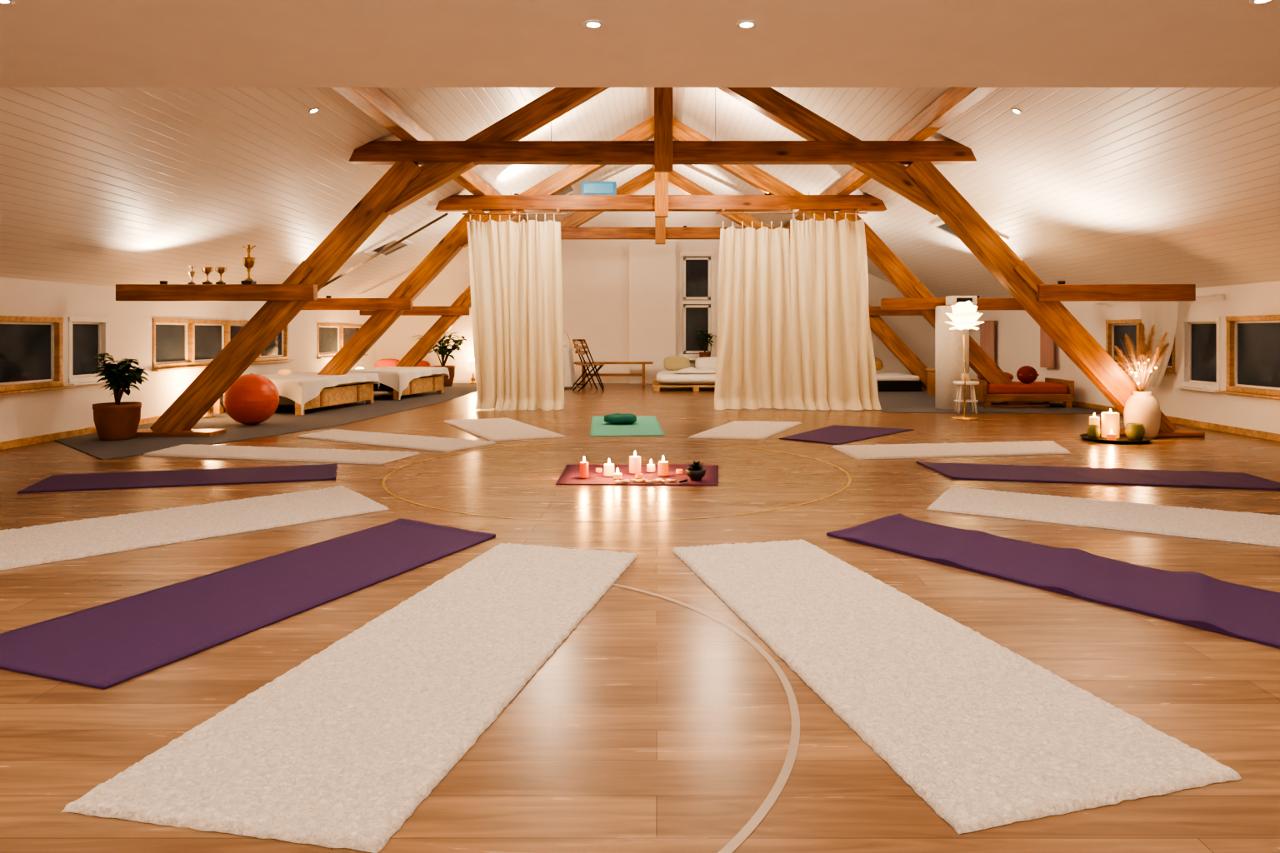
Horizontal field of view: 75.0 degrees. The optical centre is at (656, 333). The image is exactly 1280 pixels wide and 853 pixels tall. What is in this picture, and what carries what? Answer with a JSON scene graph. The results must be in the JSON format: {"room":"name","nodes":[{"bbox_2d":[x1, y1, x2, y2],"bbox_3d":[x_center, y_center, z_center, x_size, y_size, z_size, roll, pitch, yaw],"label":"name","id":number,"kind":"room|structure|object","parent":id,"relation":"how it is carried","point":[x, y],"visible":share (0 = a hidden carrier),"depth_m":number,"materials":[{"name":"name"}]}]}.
{"room":"exercise studio","nodes":[
{"label":"exercise studio","id":0,"kind":"room"},
{"bbox_2d":[0,277,375,441],"bbox_3d":[-5.720,0.260,6.950,0.200,1.480,19.900,0,0,0],"label":"wall","id":1,"kind":"structure","parent":0,"point":[36,413],"depth_m":8.69,"materials":[{"name":"white paint"}]},
{"bbox_2d":[0,315,70,394],"bbox_3d":[-5.622,0.187,7.040,0.145,0.674,1.720,0,0,0],"label":"window","id":2,"kind":"structure","parent":1,"relation":"in","point":[32,347],"depth_m":7.54,"materials":[{"name":"brown wood"}]},
{"bbox_2d":[66,316,109,385],"bbox_3d":[-5.622,0.172,8.250,0.145,0.664,0.620,0,0,0],"label":"window","id":3,"kind":"structure","parent":1,"relation":"in","point":[88,337],"depth_m":8.27,"materials":[{"name":"white paint"}]},
{"bbox_2d":[0,406,224,450],"bbox_3d":[-5.610,0.965,6.850,0.020,0.070,19.700,0,0,0],"label":"baseboard","id":4,"kind":"structure","parent":1,"relation":"attached to","point":[52,437],"depth_m":7.72,"materials":[{"name":"brown wood"}]},
{"bbox_2d":[151,318,292,371],"bbox_3d":[-5.622,0.127,10.990,0.145,0.594,3.440,0,0,0],"label":"window","id":5,"kind":"structure","parent":1,"relation":"in","point":[177,344],"depth_m":10.20,"materials":[{"name":"brown wood"}]},
{"bbox_2d":[316,323,367,359],"bbox_3d":[-5.622,0.127,14.900,0.145,0.594,2.240,0,0,0],"label":"window","id":6,"kind":"structure","parent":1,"relation":"in","point":[332,337],"depth_m":14.58,"materials":[{"name":"brown wood"}]},
{"bbox_2d":[0,383,1279,852],"bbox_3d":[0.065,1.050,6.850,11.770,0.100,20.100,0,0,0],"label":"floor","id":7,"kind":"structure","parent":0,"point":[654,726],"depth_m":2.63,"materials":[{"name":"brown wood"}]},
{"bbox_2d":[17,463,337,493],"bbox_3d":[-3.208,0.992,5.765,1.930,0.015,0.690,0,0,-15],"label":"yoga mat","id":8,"kind":"object","parent":7,"relation":"on","point":[105,481],"visible":1,"depth_m":5.69,"materials":[{"name":"purple plastic"}]},
{"bbox_2d":[0,485,389,570],"bbox_3d":[-2.550,0.988,4.288,2.273,0.023,0.835,0,0,-44],"label":"mat","id":9,"kind":"object","parent":7,"relation":"on","point":[42,544],"visible":1,"depth_m":4.25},
{"bbox_2d":[0,518,495,689],"bbox_3d":[-1.475,0.991,3.356,0.740,0.015,2.056,0,0,25],"label":"yoga mat","id":10,"kind":"object","parent":7,"relation":"on","point":[105,646],"visible":1,"depth_m":3.00,"materials":[{"name":"purple plastic"}]},
{"bbox_2d":[54,383,476,459],"bbox_3d":[-4.350,0.996,11.615,2.500,0.006,10.130,0,0,0],"label":"carpet floor area","id":11,"kind":"structure","parent":7,"relation":"on","point":[284,421],"depth_m":9.09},
{"bbox_2d":[90,353,149,440],"bbox_3d":[-5.095,0.588,7.884,0.468,0.808,0.494,0,0,37],"label":"jade plant","id":12,"kind":"object","parent":11,"relation":"on","point":[118,420],"visible":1,"depth_m":7.76,"materials":[{"name":"green plant"}]},
{"bbox_2d":[223,373,279,424],"bbox_3d":[-4.400,0.715,9.050,0.550,0.554,0.550,0,0,0],"label":"exercise ball","id":13,"kind":"object","parent":11,"relation":"on","point":[252,399],"visible":0.97,"depth_m":8.86,"materials":[{"name":"orange rubber"}]},
{"bbox_2d":[213,372,379,415],"bbox_3d":[-4.720,0.774,11.000,1.351,0.436,1.906,0,0,10],"label":"bed","id":14,"kind":"object","parent":11,"relation":"on","point":[306,391],"visible":0.67,"depth_m":10.52,"materials":[{"name":"fabric"}]},
{"bbox_2d":[278,369,290,374],"bbox_3d":[-5.000,0.520,11.200,0.160,0.070,0.160,0,0,0],"label":"stone","id":15,"kind":"object","parent":14,"relation":"on","point":[284,372],"visible":1,"depth_m":11.15,"materials":[{"name":"beige stone"}]},
{"bbox_2d":[348,366,449,399],"bbox_3d":[-4.150,0.774,13.150,1.151,0.436,1.656,0,0,12],"label":"bed","id":16,"kind":"object","parent":11,"relation":"on","point":[401,381],"visible":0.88,"depth_m":12.72,"materials":[{"name":"fabric"}]},
{"bbox_2d":[375,359,399,367],"label":"cushions","id":17,"kind":"object","parent":16,"relation":"on","point":[386,362],"depth_m":15.34,"materials":[{"name":"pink fabric"}]},
{"bbox_2d":[416,360,430,367],"label":"cushions","id":18,"kind":"object","parent":16,"relation":"on","point":[422,363],"depth_m":15.69,"materials":[{"name":"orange fabric"}]},
{"bbox_2d":[410,332,468,386],"bbox_3d":[-4.009,0.486,15.632,0.973,1.011,0.844,0,0,30],"label":"potted plant","id":19,"kind":"object","parent":11,"relation":"on","point":[443,350],"visible":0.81,"depth_m":15.52,"materials":[{"name":"green plant"}]},
{"bbox_2d":[465,359,476,384],"bbox_3d":[-3.600,0.746,16.350,0.270,0.488,0.270,0,0,0],"label":"table lamp","id":20,"kind":"object","parent":11,"relation":"on","point":[471,363],"visible":0.84,"depth_m":16.25,"materials":[{"name":"gold metal"}]},
{"bbox_2d":[141,444,420,464],"bbox_3d":[-3.138,0.988,6.863,2.304,0.022,0.594,0,0,13],"label":"mat","id":21,"kind":"object","parent":7,"relation":"on","point":[287,454],"visible":1,"depth_m":6.75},
{"bbox_2d":[60,543,637,852],"bbox_3d":[-0.645,0.988,2.751,0.721,0.023,2.240,0,0,13],"label":"mat","id":22,"kind":"object","parent":7,"relation":"on","point":[342,747],"visible":1,"depth_m":2.12,"materials":[{"name":"fabric"}]},
{"bbox_2d":[296,429,495,452],"bbox_3d":[-2.542,0.988,7.773,2.098,0.023,0.668,0,0,28],"label":"mat","id":23,"kind":"object","parent":7,"relation":"on","point":[411,442],"visible":1,"depth_m":7.64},
{"bbox_2d":[443,417,566,441],"bbox_3d":[-1.638,0.988,8.716,0.736,0.023,1.982,0,0,-27],"label":"mat","id":24,"kind":"object","parent":7,"relation":"on","point":[491,429],"visible":1,"depth_m":8.50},
{"bbox_2d":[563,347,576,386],"bbox_3d":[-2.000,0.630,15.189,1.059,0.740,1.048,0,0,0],"label":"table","id":25,"kind":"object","parent":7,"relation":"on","point":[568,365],"visible":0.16,"depth_m":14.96,"materials":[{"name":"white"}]},
{"bbox_2d":[571,339,604,389],"bbox_3d":[-1.254,0.553,15.090,0.464,0.890,0.424,0,0,-36],"label":"folding chair","id":26,"kind":"object","parent":7,"relation":"on","point":[583,341],"visible":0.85,"depth_m":15.01,"materials":[{"name":"wood"}]},
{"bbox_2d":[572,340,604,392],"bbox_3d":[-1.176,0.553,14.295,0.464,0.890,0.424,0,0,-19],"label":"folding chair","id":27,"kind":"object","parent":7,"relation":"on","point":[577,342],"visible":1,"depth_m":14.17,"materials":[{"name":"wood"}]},
{"bbox_2d":[574,361,653,385],"bbox_3d":[-0.820,0.778,16.000,1.500,0.456,0.280,0,0,0],"label":"wooden bench","id":28,"kind":"object","parent":7,"relation":"on","point":[643,363],"visible":0.9,"depth_m":15.94,"materials":[{"name":"brown wood"}]},
{"bbox_2d":[381,441,851,521],"bbox_3d":[-0.270,0.998,6.050,3.278,0.001,3.278,0,0,0],"label":"circle","id":29,"kind":"object","parent":7,"relation":"on","point":[845,472],"visible":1,"depth_m":4.98,"materials":[{"name":"yellow paint"}]},
{"bbox_2d":[590,415,664,436],"bbox_3d":[-0.329,0.992,9.006,0.760,0.014,1.844,0,0,-4],"label":"yoga mat","id":30,"kind":"object","parent":7,"relation":"on","point":[643,426],"visible":0.81,"depth_m":8.75,"materials":[{"name":"teal plastic"}]},
{"bbox_2d":[603,413,636,424],"bbox_3d":[-0.400,0.935,9.150,0.364,0.102,0.340,0,0,0],"label":"cushion","id":31,"kind":"object","parent":30,"relation":"on","point":[616,418],"visible":1,"depth_m":9.03,"materials":[{"name":"teal fabric"}]},
{"bbox_2d":[555,465,718,485],"bbox_3d":[-0.106,0.992,5.855,1.138,0.015,0.790,0,0,0],"label":"altar cloth","id":32,"kind":"object","parent":7,"relation":"on","point":[571,474],"visible":0.77,"depth_m":5.76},
{"bbox_2d":[580,457,588,478],"bbox_3d":[-0.497,0.915,5.710,0.060,0.145,0.060,0,0,0],"label":"pillar candle","id":33,"kind":"object","parent":32,"relation":"on","point":[583,465],"visible":1,"depth_m":5.69,"materials":[{"name":"red wax"}]},
{"bbox_2d":[604,459,614,476],"bbox_3d":[-0.330,0.928,5.780,0.072,0.120,0.072,0,0,0],"label":"pillar candle","id":34,"kind":"object","parent":32,"relation":"on","point":[608,467],"visible":0.97,"depth_m":5.75,"materials":[{"name":"beige wax"}]},
{"bbox_2d":[613,468,621,479],"bbox_3d":[-0.265,0.951,5.660,0.060,0.075,0.060,0,0,0],"label":"tealight candle","id":35,"kind":"object","parent":32,"relation":"on","point":[616,476],"visible":1,"depth_m":5.64,"materials":[{"name":"beige wax"}]},
{"bbox_2d":[629,451,640,474],"bbox_3d":[-0.153,0.910,5.900,0.084,0.155,0.084,0,0,0],"label":"pillar candle","id":36,"kind":"object","parent":32,"relation":"on","point":[634,461],"visible":0.99,"depth_m":5.87,"materials":[{"name":"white wax"}]},
{"bbox_2d":[614,478,676,482],"bbox_3d":[-0.074,0.982,5.556,0.412,0.010,0.100,0,0,0],"label":"flower petals","id":37,"kind":"object","parent":32,"relation":"on","point":[642,479],"visible":1,"depth_m":5.54,"materials":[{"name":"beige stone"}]},
{"bbox_2d":[646,459,654,472],"bbox_3d":[-0.040,0.943,5.950,0.060,0.090,0.060,0,0,0],"label":"pillar candle","id":38,"kind":"object","parent":32,"relation":"on","point":[650,467],"visible":1,"depth_m":5.93,"materials":[{"name":"beige wax"}]},
{"bbox_2d":[658,456,668,475],"bbox_3d":[0.046,0.920,5.800,0.072,0.135,0.072,0,0,0],"label":"pillar candle","id":39,"kind":"object","parent":32,"relation":"on","point":[662,465],"visible":1,"depth_m":5.77,"materials":[{"name":"orange wax"}]},
{"bbox_2d":[685,460,706,480],"bbox_3d":[0.261,0.920,5.620,0.148,0.136,0.140,0,0,0],"label":"succulent bowl","id":40,"kind":"object","parent":32,"relation":"on","point":[695,472],"visible":1,"depth_m":5.59,"materials":[{"name":"ceramic"}]},
{"bbox_2d":[359,166,927,389],"bbox_3d":[0.040,-0.937,14.690,10.450,4.030,0.320,0,0,0],"label":"roof truss","id":41,"kind":"object","parent":7,"relation":"on","point":[570,230],"visible":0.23,"depth_m":14.60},
{"bbox_2d":[629,240,675,384],"bbox_3d":[-0.080,-0.420,16.580,0.920,2.840,0.240,0,0,0],"label":"wall pier","id":42,"kind":"object","parent":7,"relation":"on","point":[652,266],"visible":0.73,"depth_m":16.46,"materials":[{"name":"white paint"}]},
{"bbox_2d":[115,87,1204,437],"bbox_3d":[0.040,-0.937,8.140,10.450,4.030,0.320,0,0,0],"label":"roof truss","id":43,"kind":"object","parent":7,"relation":"on","point":[921,182],"visible":0.77,"depth_m":8.05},
{"bbox_2d":[188,265,195,284],"bbox_3d":[-4.480,-0.564,8.030,0.064,0.184,0.055,0,0,0],"label":"trophy cup","id":44,"kind":"object","parent":43,"relation":"on","point":[192,273],"visible":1,"depth_m":8.02,"materials":[{"name":"metal"}]},
{"bbox_2d":[201,266,213,284],"bbox_3d":[-4.330,-0.554,8.030,0.111,0.164,0.073,0,0,0],"label":"trophy cup","id":45,"kind":"object","parent":43,"relation":"on","point":[207,270],"visible":1,"depth_m":8.01,"materials":[{"name":"metal"}]},
{"bbox_2d":[215,266,226,284],"bbox_3d":[-4.200,-0.554,8.030,0.111,0.164,0.073,0,0,0],"label":"trophy cup","id":46,"kind":"object","parent":43,"relation":"on","point":[220,270],"visible":1,"depth_m":8.01,"materials":[{"name":"metal"}]},
{"bbox_2d":[240,245,256,284],"bbox_3d":[-3.930,-0.663,8.030,0.133,0.381,0.114,0,0,0],"label":"trophy cup","id":47,"kind":"object","parent":43,"relation":"on","point":[248,262],"visible":0.98,"depth_m":8.01,"materials":[{"name":"metal"}]},
{"bbox_2d":[277,115,1049,407],"bbox_3d":[0.040,-0.937,11.290,10.450,4.030,0.320,0,0,0],"label":"roof truss","id":48,"kind":"object","parent":7,"relation":"on","point":[542,197],"visible":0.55,"depth_m":11.20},
{"bbox_2d":[321,212,448,288],"bbox_3d":[-3.900,-1.040,11.425,2.284,1.152,0.036,0,0,14],"label":"rod","id":49,"kind":"object","parent":48,"relation":"attached to","point":[447,213],"visible":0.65,"depth_m":11.36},
{"bbox_2d":[331,87,528,222],"bbox_3d":[-2.380,-1.940,10.650,0.160,0.170,12.100,0,0,0],"label":"wooden beam","id":50,"kind":"structure","parent":48,"relation":"on","point":[371,101],"depth_m":7.43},
{"bbox_2d":[462,209,565,214],"bbox_3d":[-1.880,-1.601,11.100,1.360,0.077,0.240,0,0,0],"label":"rail","id":51,"kind":"object","parent":48,"relation":"attached to","point":[472,212],"visible":1,"depth_m":10.99,"materials":[{"name":"brown wood"}]},
{"bbox_2d":[466,215,528,410],"bbox_3d":[-2.089,-0.289,10.899,0.822,2.564,0.404,0,0,0],"label":"curtain","id":52,"kind":"object","parent":51,"relation":"hanging from","point":[497,258],"visible":1,"depth_m":10.97,"materials":[{"name":"beige fabric"}]},
{"bbox_2d":[525,214,564,410],"bbox_3d":[-1.476,-0.289,10.874,0.526,2.564,0.400,0,0,0],"label":"curtain","id":53,"kind":"object","parent":51,"relation":"hanging from","point":[543,244],"visible":1,"depth_m":10.94,"materials":[{"name":"beige fabric"}]},
{"bbox_2d":[580,181,616,194],"bbox_3d":[-0.790,-1.965,11.374,0.480,0.200,0.111,0,0,0],"label":"speaker box","id":54,"kind":"object","parent":48,"relation":"on","point":[587,187],"visible":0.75,"depth_m":11.32,"materials":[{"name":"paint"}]},
{"bbox_2d":[715,208,867,214],"bbox_3d":[1.780,-1.611,11.100,2.000,0.077,0.240,0,0,0],"label":"rail","id":55,"kind":"object","parent":48,"relation":"attached to","point":[857,211],"visible":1,"depth_m":10.99,"materials":[{"name":"brown wood"}]},
{"bbox_2d":[714,221,798,409],"bbox_3d":[1.291,-0.243,10.937,1.080,2.475,0.361,0,0,0],"label":"curtain","id":56,"kind":"object","parent":55,"relation":"hanging from","point":[754,364],"visible":1,"depth_m":10.98,"materials":[{"name":"beige fabric"}]},
{"bbox_2d":[790,213,881,410],"bbox_3d":[2.336,-0.293,10.857,1.162,2.576,0.383,0,0,0],"label":"curtain","id":57,"kind":"object","parent":55,"relation":"hanging from","point":[834,367],"visible":1,"depth_m":10.93,"materials":[{"name":"beige fabric"}]},
{"bbox_2d":[784,87,997,227],"bbox_3d":[2.500,-1.940,10.650,0.160,0.170,12.100,0,0,0],"label":"rafter","id":58,"kind":"structure","parent":48,"relation":"on","point":[955,101],"depth_m":7.43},
{"bbox_2d":[652,366,715,391],"bbox_3d":[0.675,0.806,15.100,1.500,0.384,1.640,0,0,0],"label":"bed","id":59,"kind":"object","parent":7,"relation":"on","point":[692,377],"visible":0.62,"depth_m":14.34,"materials":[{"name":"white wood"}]},
{"bbox_2d":[663,356,689,370],"bbox_3d":[0.380,0.570,15.660,0.500,0.270,0.215,0,0,-6],"label":"pillow","id":60,"kind":"object","parent":59,"relation":"on","point":[671,363],"visible":0.87,"depth_m":15.59,"materials":[{"name":"beige fabric"}]},
{"bbox_2d":[695,357,716,370],"bbox_3d":[1.000,0.580,15.660,0.550,0.259,0.229,0,0,6],"label":"pillow","id":61,"kind":"object","parent":59,"relation":"on","point":[701,362],"visible":0.62,"depth_m":15.60,"materials":[{"name":"white fabric"}]},
{"bbox_2d":[612,584,799,852],"bbox_3d":[-0.066,0.998,2.239,0.894,0.001,2.162,0,0,0],"label":"arc","id":62,"kind":"object","parent":7,"relation":"on","point":[753,822],"visible":1,"depth_m":2.02,"materials":[{"name":"grey paint"}]},
{"bbox_2d":[688,420,801,439],"bbox_3d":[0.959,0.988,8.602,0.741,0.023,1.716,0,0,22],"label":"mat","id":63,"kind":"object","parent":7,"relation":"on","point":[753,430],"visible":1,"depth_m":8.42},
{"bbox_2d":[779,425,914,444],"bbox_3d":[1.839,0.992,8.306,0.813,0.015,1.558,0,0,42],"label":"yoga mat","id":64,"kind":"object","parent":7,"relation":"on","point":[836,435],"visible":1,"depth_m":8.17,"materials":[{"name":"purple plastic"}]},
{"bbox_2d":[832,440,1072,459],"bbox_3d":[2.614,0.988,7.106,2.185,0.023,0.725,0,0,-9],"label":"mat","id":65,"kind":"object","parent":7,"relation":"on","point":[1044,447],"visible":1,"depth_m":7.03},
{"bbox_2d":[671,540,1242,834],"bbox_3d":[0.693,0.987,2.833,0.742,0.023,2.235,0,0,-14],"label":"mat","id":66,"kind":"object","parent":7,"relation":"on","point":[984,734],"visible":1,"depth_m":2.22,"materials":[{"name":"fabric"}]},
{"bbox_2d":[945,300,984,419],"bbox_3d":[3.593,0.311,9.754,0.433,1.377,0.434,0,0,0],"label":"floor lamp","id":67,"kind":"object","parent":7,"relation":"on","point":[964,316],"visible":1,"depth_m":9.66,"materials":[{"name":"gold metal"}]},
{"bbox_2d":[878,385,1119,414],"bbox_3d":[4.315,0.996,13.490,2.830,0.006,6.380,0,0,0],"label":"carpet floor area","id":68,"kind":"structure","parent":7,"relation":"on","point":[890,402],"depth_m":11.10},
{"bbox_2d":[876,372,921,391],"bbox_3d":[3.950,0.860,14.900,1.150,0.260,1.400,0,0,0],"label":"futon","id":69,"kind":"object","parent":68,"relation":"on","point":[887,382],"visible":0.52,"depth_m":14.20,"materials":[{"name":"fabric"}]},
{"bbox_2d":[874,357,883,370],"bbox_3d":[3.900,0.570,15.300,0.500,0.243,0.239,0,0,0],"label":"pillow","id":70,"kind":"object","parent":69,"relation":"on","point":[878,363],"visible":0.3,"depth_m":15.23,"materials":[{"name":"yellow fabric"}]},
{"bbox_2d":[925,368,934,396],"bbox_3d":[4.600,0.782,13.200,0.540,0.435,0.440,0,0,0],"label":"storage box","id":71,"kind":"object","parent":68,"relation":"on","point":[931,372],"visible":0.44,"depth_m":13.20,"materials":[{"name":"brown wood"}]},
{"bbox_2d":[935,295,976,409],"bbox_3d":[3.940,0.251,11.000,0.500,1.482,0.420,0,0,0],"label":"pillar","id":72,"kind":"structure","parent":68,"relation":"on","point":[949,362],"depth_m":10.85,"materials":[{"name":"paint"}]},
{"bbox_2d":[952,373,979,414],"bbox_3d":[3.860,0.749,10.400,0.310,0.489,0.310,0,0,0],"label":"stool","id":73,"kind":"object","parent":68,"relation":"on","point":[959,383],"visible":0.96,"depth_m":10.34,"materials":[{"name":"white paint"}]},
{"bbox_2d":[969,377,1074,408],"bbox_3d":[4.950,0.815,11.450,1.210,0.370,0.750,0,0,0],"label":"daybed","id":74,"kind":"object","parent":68,"relation":"on","point":[1053,389],"visible":0.75,"depth_m":11.09,"materials":[{"name":"fabric"}]},
{"bbox_2d":[1016,365,1039,383],"bbox_3d":[5.000,0.560,11.244,0.273,0.240,0.272,0,0,0],"label":"round cushion","id":75,"kind":"object","parent":74,"relation":"on","point":[1026,374],"visible":1,"depth_m":11.16,"materials":[{"name":"red fabric"}]},
{"bbox_2d":[826,513,1279,648],"bbox_3d":[1.698,0.982,3.502,0.648,0.034,2.046,0,0,-38],"label":"yoga mat","id":76,"kind":"object","parent":7,"relation":"on","point":[1193,599],"visible":1,"depth_m":3.37,"materials":[{"name":"purple plastic"}]},
{"bbox_2d":[916,461,1279,490],"bbox_3d":[3.050,0.991,5.845,2.289,0.016,0.701,0,0,12],"label":"yoga mat","id":77,"kind":"object","parent":7,"relation":"on","point":[1207,479],"visible":1,"depth_m":5.78,"materials":[{"name":"purple plastic"}]},
{"bbox_2d":[926,487,1279,547],"bbox_3d":[2.651,0.988,4.472,2.211,0.023,0.768,0,0,30],"label":"mat","id":78,"kind":"object","parent":7,"relation":"on","point":[1208,524],"visible":1,"depth_m":4.51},
{"bbox_2d":[1079,433,1152,444],"bbox_3d":[4.280,0.985,7.780,0.600,0.031,0.600,0,0,0],"label":"tray","id":79,"kind":"object","parent":7,"relation":"on","point":[1122,439],"visible":0.72,"depth_m":7.65,"materials":[{"name":"metal"}]},
{"bbox_2d":[1087,425,1100,439],"bbox_3d":[4.070,0.920,7.760,0.110,0.130,0.110,0,0,0],"label":"ceramic jar","id":80,"kind":"object","parent":79,"relation":"on","point":[1093,431],"visible":0.92,"depth_m":7.72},
{"bbox_2d":[1089,413,1099,436],"bbox_3d":[4.160,0.870,7.920,0.090,0.230,0.090,0,0,0],"label":"pillar candle","id":81,"kind":"object","parent":79,"relation":"on","point":[1093,420],"visible":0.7,"depth_m":7.89,"materials":[{"name":"beige wax"}]},
{"bbox_2d":[1101,408,1119,438],"bbox_3d":[4.280,0.848,7.860,0.150,0.275,0.150,0,0,0],"label":"pillar candle","id":82,"kind":"object","parent":79,"relation":"on","point":[1110,421],"visible":0.94,"depth_m":7.80,"materials":[{"name":"beige wax"}]},
{"bbox_2d":[1106,430,1116,440],"bbox_3d":[4.180,0.935,7.660,0.080,0.100,0.080,0,0,0],"label":"tealight candle","id":83,"kind":"object","parent":79,"relation":"on","point":[1112,437],"visible":0.91,"depth_m":7.63,"materials":[{"name":"orange wax"}]},
{"bbox_2d":[1125,423,1144,440],"bbox_3d":[4.420,0.910,7.700,0.160,0.150,0.160,0,0,0],"label":"ceramic jar","id":84,"kind":"object","parent":79,"relation":"on","point":[1134,432],"visible":1,"depth_m":7.64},
{"bbox_2d":[1113,323,1177,438],"bbox_3d":[4.622,0.447,8.001,0.535,1.104,0.502,0,0,-15],"label":"vase","id":85,"kind":"object","parent":7,"relation":"on","point":[1142,407],"visible":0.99,"depth_m":7.93,"materials":[{"name":"beige ceramic"}]},
{"bbox_3d":[0.950,0.777,16.420,0.400,0.445,0.300,0,0,0],"label":"plant stand","id":86,"kind":"object","parent":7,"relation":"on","visible":0},
{"bbox_2d":[694,329,716,357],"bbox_3d":[0.974,0.232,16.447,0.512,0.637,0.609,0,0,0],"label":"potted plant","id":87,"kind":"object","parent":86,"relation":"on","point":[702,354],"visible":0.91,"depth_m":16.38,"materials":[{"name":"green plant"}]},
{"bbox_2d":[0,0,1279,87],"bbox_3d":[0.065,-2.278,0.800,7.716,1.842,7.600,0,0,0],"label":"ceiling","id":88,"kind":"structure","parent":0,"point":[44,43],"depth_m":3.87,"materials":[{"name":"paint"}]},
{"bbox_2d":[0,0,14,4],"bbox_3d":[-2.660,-1.352,3.380,0.094,0.006,0.094,0,0,0],"label":"recessed light","id":89,"kind":"object","parent":88,"relation":"in","point":[2,2],"depth_m":3.40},
{"bbox_2d":[582,20,604,29],"bbox_3d":[-0.277,-1.352,3.650,0.094,0.006,0.094,0,0,0],"label":"recessed light","id":90,"kind":"object","parent":88,"relation":"in","point":[592,24],"depth_m":3.64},
{"bbox_2d":[735,20,757,29],"bbox_3d":[0.394,-1.352,3.650,0.094,0.006,0.094,0,0,0],"label":"recessed light","id":91,"kind":"object","parent":88,"relation":"in","point":[744,24],"depth_m":3.65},
{"bbox_2d":[1249,0,1274,4],"bbox_3d":[2.460,-1.352,3.380,0.094,0.006,0.094,0,0,0],"label":"recessed light","id":92,"kind":"object","parent":88,"relation":"in","point":[1252,2],"depth_m":3.40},
{"bbox_2d":[0,87,1279,298],"bbox_3d":[0.065,-1.856,6.850,11.770,2.945,20.100,0,0,0],"label":"ceiling","id":93,"kind":"structure","parent":0,"point":[107,187],"depth_m":7.66,"materials":[{"name":"wood"}]},
{"bbox_2d":[308,107,319,114],"bbox_3d":[-2.810,-1.825,6.830,0.085,0.045,0.093,0,0,7],"label":"recessed light","id":94,"kind":"object","parent":93,"relation":"in","point":[314,110],"visible":1,"depth_m":6.83,"materials":[{"name":"white paint"}]},
{"bbox_2d":[364,235,413,258],"bbox_3d":[-3.946,-1.273,12.300,0.468,0.252,0.800,0,0,0],"label":"skylight window","id":95,"kind":"structure","parent":93,"relation":"attached to","point":[372,251],"depth_m":12.21,"materials":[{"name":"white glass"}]},
{"bbox_2d":[555,184,577,194],"bbox_3d":[-1.746,-2.329,14.000,0.738,0.382,1.000,0,0,0],"label":"skylight window","id":96,"kind":"structure","parent":93,"relation":"attached to","point":[571,189],"depth_m":14.22,"materials":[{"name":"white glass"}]},
{"bbox_2d":[930,220,1009,240],"bbox_3d":[3.996,-1.311,10.700,0.648,0.339,1.000,0,0,0],"label":"skylight window","id":97,"kind":"structure","parent":93,"relation":"attached to","point":[939,225],"depth_m":11.04,"materials":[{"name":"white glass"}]},
{"bbox_2d":[375,182,934,379],"bbox_3d":[0.065,-1.104,16.800,11.370,4.209,0.200,0,0,0],"label":"wall","id":98,"kind":"structure","parent":0,"point":[595,273],"depth_m":16.70,"materials":[{"name":"white paint"}]},
{"bbox_2d":[452,380,629,383],"bbox_3d":[0.065,0.965,16.690,11.330,0.070,0.020,0,0,0],"label":"baseboard","id":99,"kind":"structure","parent":98,"relation":"attached to","point":[454,381],"depth_m":16.68,"materials":[{"name":"white paint"}]},
{"bbox_2d":[679,252,714,360],"bbox_3d":[0.810,-0.540,16.678,0.820,2.160,0.256,0,0,0],"label":"window","id":100,"kind":"structure","parent":98,"relation":"in","point":[697,270],"depth_m":16.72,"materials":[{"name":"white paint"}]},
{"bbox_2d":[969,281,1279,434],"bbox_3d":[5.850,0.260,6.950,0.200,1.480,19.900,0,0,0],"label":"wall","id":101,"kind":"structure","parent":0,"point":[1017,333],"depth_m":9.25,"materials":[{"name":"white paint"}]},
{"bbox_2d":[980,320,997,362],"bbox_3d":[5.666,0.194,14.300,0.072,0.812,0.700,0,0,0],"label":"hanging towel","id":102,"kind":"object","parent":101,"relation":"hanging from","point":[987,327],"visible":0.72,"depth_m":14.20,"materials":[{"name":"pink fabric"}]},
{"bbox_2d":[1040,326,1054,368],"bbox_3d":[5.666,0.144,12.100,0.072,0.712,0.500,0,0,0],"label":"hanging towel","id":103,"kind":"object","parent":101,"relation":"hanging from","point":[1047,343],"visible":0.71,"depth_m":12.05,"materials":[{"name":"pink fabric"}]},
{"bbox_2d":[1105,319,1176,374],"bbox_3d":[5.753,0.147,9.945,0.145,0.634,1.450,0,0,0],"label":"window","id":104,"kind":"structure","parent":101,"relation":"in","point":[1116,330],"depth_m":10.29,"materials":[{"name":"brown wood"}]},
{"bbox_2d":[1094,294,1224,387],"bbox_3d":[5.675,0.075,9.550,0.150,1.070,2.300,0,0,0],"label":"window curtain","id":105,"kind":"object","parent":101,"relation":"attached to","point":[1163,315],"visible":0.64,"depth_m":9.35,"materials":[{"name":"white fabric"}]},
{"bbox_2d":[1053,400,1279,441],"bbox_3d":[5.740,0.965,6.850,0.020,0.070,19.700,0,0,0],"label":"baseboard","id":106,"kind":"structure","parent":101,"relation":"attached to","point":[1243,432],"depth_m":8.62,"materials":[{"name":"brown wood"}]},
{"bbox_2d":[1175,316,1221,392],"bbox_3d":[5.753,0.217,8.810,0.145,0.774,0.660,0,0,0],"label":"window","id":107,"kind":"structure","parent":101,"relation":"in","point":[1200,336],"depth_m":8.88,"materials":[{"name":"glass"}]},
{"bbox_2d":[1219,315,1279,399],"bbox_3d":[5.753,0.217,7.450,0.145,0.774,1.940,0,0,0],"label":"window","id":108,"kind":"structure","parent":101,"relation":"in","point":[1252,342],"depth_m":8.07,"materials":[{"name":"brown wood"}]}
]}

